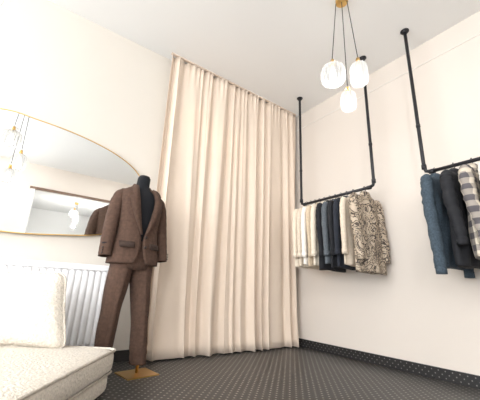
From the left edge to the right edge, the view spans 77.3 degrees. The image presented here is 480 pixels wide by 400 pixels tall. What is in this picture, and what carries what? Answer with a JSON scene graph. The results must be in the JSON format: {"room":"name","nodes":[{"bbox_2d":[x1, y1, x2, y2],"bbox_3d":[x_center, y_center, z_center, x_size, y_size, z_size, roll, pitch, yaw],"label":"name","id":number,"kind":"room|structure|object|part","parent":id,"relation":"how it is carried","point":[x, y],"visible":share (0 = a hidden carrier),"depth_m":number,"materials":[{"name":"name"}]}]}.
{"room":"clothing store","nodes":[
{"label":"clothing store","id":0,"kind":"room"},
{"bbox_2d":[0,0,171,349],"bbox_3d":[-1.901,-0.353,2.514,6.700,3.245,0.100,14,-20,-33],"label":"wall","id":1,"kind":"structure","parent":0,"point":[59,67],"depth_m":2.89,"materials":[{"name":"paint"}]},
{"bbox_2d":[0,258,108,346],"bbox_3d":[-1.958,0.778,2.025,1.930,0.796,0.128,14,-20,-33],"label":"radiator","id":2,"kind":"object","parent":1,"relation":"attached to","point":[85,284],"visible":0.48,"depth_m":2.43,"materials":[{"name":"white metal"}]},
{"bbox_2d":[0,108,139,235],"bbox_3d":[-1.740,-0.219,2.508,1.962,1.007,0.026,14,-20,-33],"label":"wall mirror","id":3,"kind":"object","parent":1,"relation":"attached to","point":[55,180],"visible":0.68,"depth_m":2.58,"materials":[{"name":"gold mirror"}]},
{"bbox_2d":[113,350,129,362],"bbox_3d":[-1.973,1.136,1.992,6.400,0.090,0.018,14,-20,-33],"label":"baseboard","id":4,"kind":"structure","parent":1,"relation":"attached to","point":[119,355],"depth_m":2.62,"materials":[{"name":"tile"}]},
{"bbox_2d":[48,0,479,117],"bbox_3d":[-0.286,-2.505,0.907,6.900,0.100,5.600,14,-20,-33],"label":"ceiling","id":5,"kind":"structure","parent":0,"point":[278,51],"depth_m":3.14,"materials":[{"name":"paint"}]},
{"bbox_2d":[146,52,298,361],"bbox_3d":[-0.031,0.039,3.578,2.030,3.232,0.142,14,-20,-33],"label":"curtain","id":6,"kind":"object","parent":5,"relation":"hanging from","point":[226,283],"visible":0.99,"depth_m":3.45,"materials":[{"name":"fabric"}]},
{"bbox_3d":[0.031,-1.501,4.042,2.030,0.014,0.030,14,-20,-33],"label":"rail","id":7,"kind":"part","parent":6,"relation":"part of","materials":[{"name":"fabric"}]},
{"bbox_2d":[297,56,375,205],"bbox_3d":[1.089,-0.772,3.600,0.080,1.576,1.055,14,-20,-33],"label":"clothes rack","id":8,"kind":"object","parent":5,"relation":"hanging from","point":[373,180],"visible":0.91,"depth_m":3.30,"materials":[{"name":"black metal"}]},
{"bbox_2d":[292,206,318,269],"bbox_3d":[0.810,0.405,3.580,0.523,0.807,0.079,14,-20,-33],"label":"shirt","id":9,"kind":"object","parent":8,"relation":"hanging from","point":[294,218],"visible":0.23,"depth_m":3.40,"materials":[{"name":"fabric"}]},
{"bbox_2d":[296,205,318,268],"bbox_3d":[0.850,0.392,3.530,0.520,0.807,0.078,14,-20,-33],"label":"cardigan","id":10,"kind":"object","parent":8,"relation":"hanging from","point":[299,244],"visible":0.26,"depth_m":3.35,"materials":[{"name":"beige fabric"}]},
{"bbox_2d":[301,203,315,265],"bbox_3d":[0.890,0.369,3.482,0.528,0.787,0.080,14,-20,-33],"label":"shirt","id":11,"kind":"object","parent":8,"relation":"hanging from","point":[304,242],"visible":0.28,"depth_m":3.31,"materials":[{"name":"white fabric"}]},
{"bbox_2d":[305,198,319,267],"bbox_3d":[0.929,0.365,3.426,0.503,0.807,0.082,14,-20,-33],"label":"jacket","id":12,"kind":"object","parent":8,"relation":"hanging from","point":[307,213],"visible":0.27,"depth_m":3.25,"materials":[{"name":"fabric"}]},
{"bbox_2d":[310,197,325,265],"bbox_3d":[0.965,0.344,3.369,0.528,0.797,0.082,14,-20,-33],"label":"shirt","id":13,"kind":"object","parent":8,"relation":"hanging from","point":[314,239],"visible":0.36,"depth_m":3.20,"materials":[{"name":"beige fabric"}]},
{"bbox_2d":[321,194,336,263],"bbox_3d":[1.059,0.310,3.257,0.521,0.787,0.081,14,-20,-33],"label":"jacket","id":14,"kind":"object","parent":8,"relation":"hanging from","point":[325,230],"visible":0.29,"depth_m":3.08,"materials":[{"name":"fabric"}]},
{"bbox_2d":[316,199,345,272],"bbox_3d":[1.020,0.356,3.312,0.524,0.847,0.085,14,-20,-33],"label":"coat","id":15,"kind":"object","parent":8,"relation":"hanging from","point":[322,266],"visible":0.27,"depth_m":3.14,"materials":[{"name":"fabric"}]},
{"bbox_2d":[327,196,354,269],"bbox_3d":[1.103,0.313,3.192,0.510,0.827,0.083,14,-20,-33],"label":"blazer","id":16,"kind":"object","parent":8,"relation":"hanging from","point":[330,203],"visible":0.31,"depth_m":3.03,"materials":[{"name":"fabric"}]},
{"bbox_2d":[333,191,355,269],"bbox_3d":[1.138,0.295,3.126,0.527,0.827,0.080,14,-20,-33],"label":"blazer","id":17,"kind":"object","parent":8,"relation":"hanging from","point":[336,214],"visible":0.26,"depth_m":2.96,"materials":[{"name":"fabric"}]},
{"bbox_2d":[339,189,354,266],"bbox_3d":[1.187,0.270,3.070,0.529,0.807,0.083,14,-20,-33],"label":"cardigan","id":18,"kind":"object","parent":8,"relation":"hanging from","point":[347,239],"visible":0.38,"depth_m":2.92,"materials":[{"name":"beige fabric"}]},
{"bbox_2d":[348,186,390,274],"bbox_3d":[1.266,0.278,2.959,0.551,0.877,0.142,14,-20,-33],"label":"jacket","id":19,"kind":"object","parent":8,"relation":"hanging from","point":[371,243],"visible":0.99,"depth_m":2.89,"materials":[{"name":"beige fabric"}]},
{"bbox_2d":[321,0,368,112],"bbox_3d":[0.886,-1.281,2.600,0.375,1.185,0.203,-2,-17,14],"label":"pendant lamp","id":20,"kind":"object","parent":5,"relation":"hanging from","point":[333,73],"visible":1,"depth_m":2.46,"materials":[{"name":"white glass"}]},
{"bbox_3d":[0.794,-1.065,2.558,0.203,0.205,0.206,14,-20,-33],"label":"lamp shade","id":21,"kind":"part","parent":20,"relation":"part of","materials":[{"name":"white glass"}]},
{"bbox_3d":[0.878,-0.797,2.429,0.120,0.160,0.122,14,-20,-33],"label":"lamp shade","id":22,"kind":"part","parent":20,"relation":"part of","materials":[{"name":"white glass"}]},
{"bbox_3d":[0.981,-1.035,2.472,0.141,0.210,0.143,14,-20,-33],"label":"lamp shade","id":23,"kind":"part","parent":20,"relation":"part of","materials":[{"name":"white glass"}]},
{"bbox_2d":[400,28,479,173],"bbox_3d":[1.939,-1.074,2.455,0.080,1.576,1.070,14,-20,-33],"label":"clothes rack","id":24,"kind":"object","parent":5,"relation":"hanging from","point":[404,31],"visible":0.99,"depth_m":2.74,"materials":[{"name":"black metal"}]},
{"bbox_2d":[420,168,474,277],"bbox_3d":[1.632,0.150,2.428,0.608,0.905,0.160,14,-20,-33],"label":"jacket","id":25,"kind":"object","parent":24,"relation":"hanging from","point":[435,212],"visible":0.69,"depth_m":2.29,"materials":[{"name":"blue fabric"}]},
{"bbox_2d":[439,163,479,268],"bbox_3d":[1.732,0.097,2.333,0.558,0.847,0.153,14,-20,-33],"label":"jacket","id":26,"kind":"object","parent":24,"relation":"hanging from","point":[452,196],"visible":0.61,"depth_m":2.18,"materials":[{"name":"black fabric"}]},
{"bbox_2d":[458,158,479,259],"bbox_3d":[1.812,0.047,2.243,0.561,0.797,0.146,14,-20,-33],"label":"overshirt","id":27,"kind":"object","parent":24,"relation":"hanging from","point":[468,176],"visible":0.96,"depth_m":2.10,"materials":[{"name":"multicoloured"}]},
{"bbox_2d":[94,346,479,399],"bbox_3d":[-0.426,0.700,-0.043,6.900,0.100,5.400,14,-20,-33],"label":"floor","id":28,"kind":"structure","parent":0,"point":[283,373],"depth_m":2.28,"materials":[{"name":"dark grey dotted carpet"}]},
{"bbox_2d":[0,269,115,399],"bbox_3d":[-1.264,0.661,1.389,0.987,0.707,1.251,3,-17,0],"label":"sofa","id":29,"kind":"object","parent":28,"relation":"on","point":[36,363],"visible":1,"depth_m":1.76,"materials":[{"name":"beige fabric"}]},
{"bbox_2d":[0,269,66,347],"bbox_3d":[-1.404,0.679,1.898,0.710,0.468,0.212,2,-24,0],"label":"cushion","id":30,"kind":"object","parent":29,"relation":"on","point":[32,303],"depth_m":1.82,"materials":[{"name":"beige fabric"}]},
{"bbox_3d":[-1.270,0.870,1.327,0.980,0.270,1.250,2,-16,0],"label":"seat","id":31,"kind":"part","parent":29,"relation":"part of","materials":[{"name":"beige fabric"}]},
{"bbox_2d":[94,175,167,380],"bbox_3d":[-0.870,0.541,2.406,0.566,1.558,0.307,17,-22,-41],"label":"mannequin","id":32,"kind":"object","parent":28,"relation":"on","point":[133,240],"visible":0.92,"depth_m":2.33},
{"bbox_2d":[295,11,479,375],"bbox_3d":[2.350,-0.258,2.208,0.100,3.245,5.300,14,-20,-33],"label":"wall","id":33,"kind":"structure","parent":0,"point":[412,312],"depth_m":3.04,"materials":[{"name":"paint"}]},
{"bbox_2d":[295,33,479,131],"bbox_3d":[2.336,-1.578,2.609,0.006,0.008,5.200,14,-20,-33],"label":"trim","id":34,"kind":"structure","parent":33,"relation":"attached to","point":[479,33],"depth_m":3.30,"materials":[{"name":"white paint"}]},
{"bbox_2d":[299,338,479,388],"bbox_3d":[2.208,1.252,1.767,0.018,0.090,5.200,14,-20,-33],"label":"baseboard","id":35,"kind":"structure","parent":33,"relation":"attached to","point":[466,379],"depth_m":2.75,"materials":[{"name":"carpet"}]}
]}

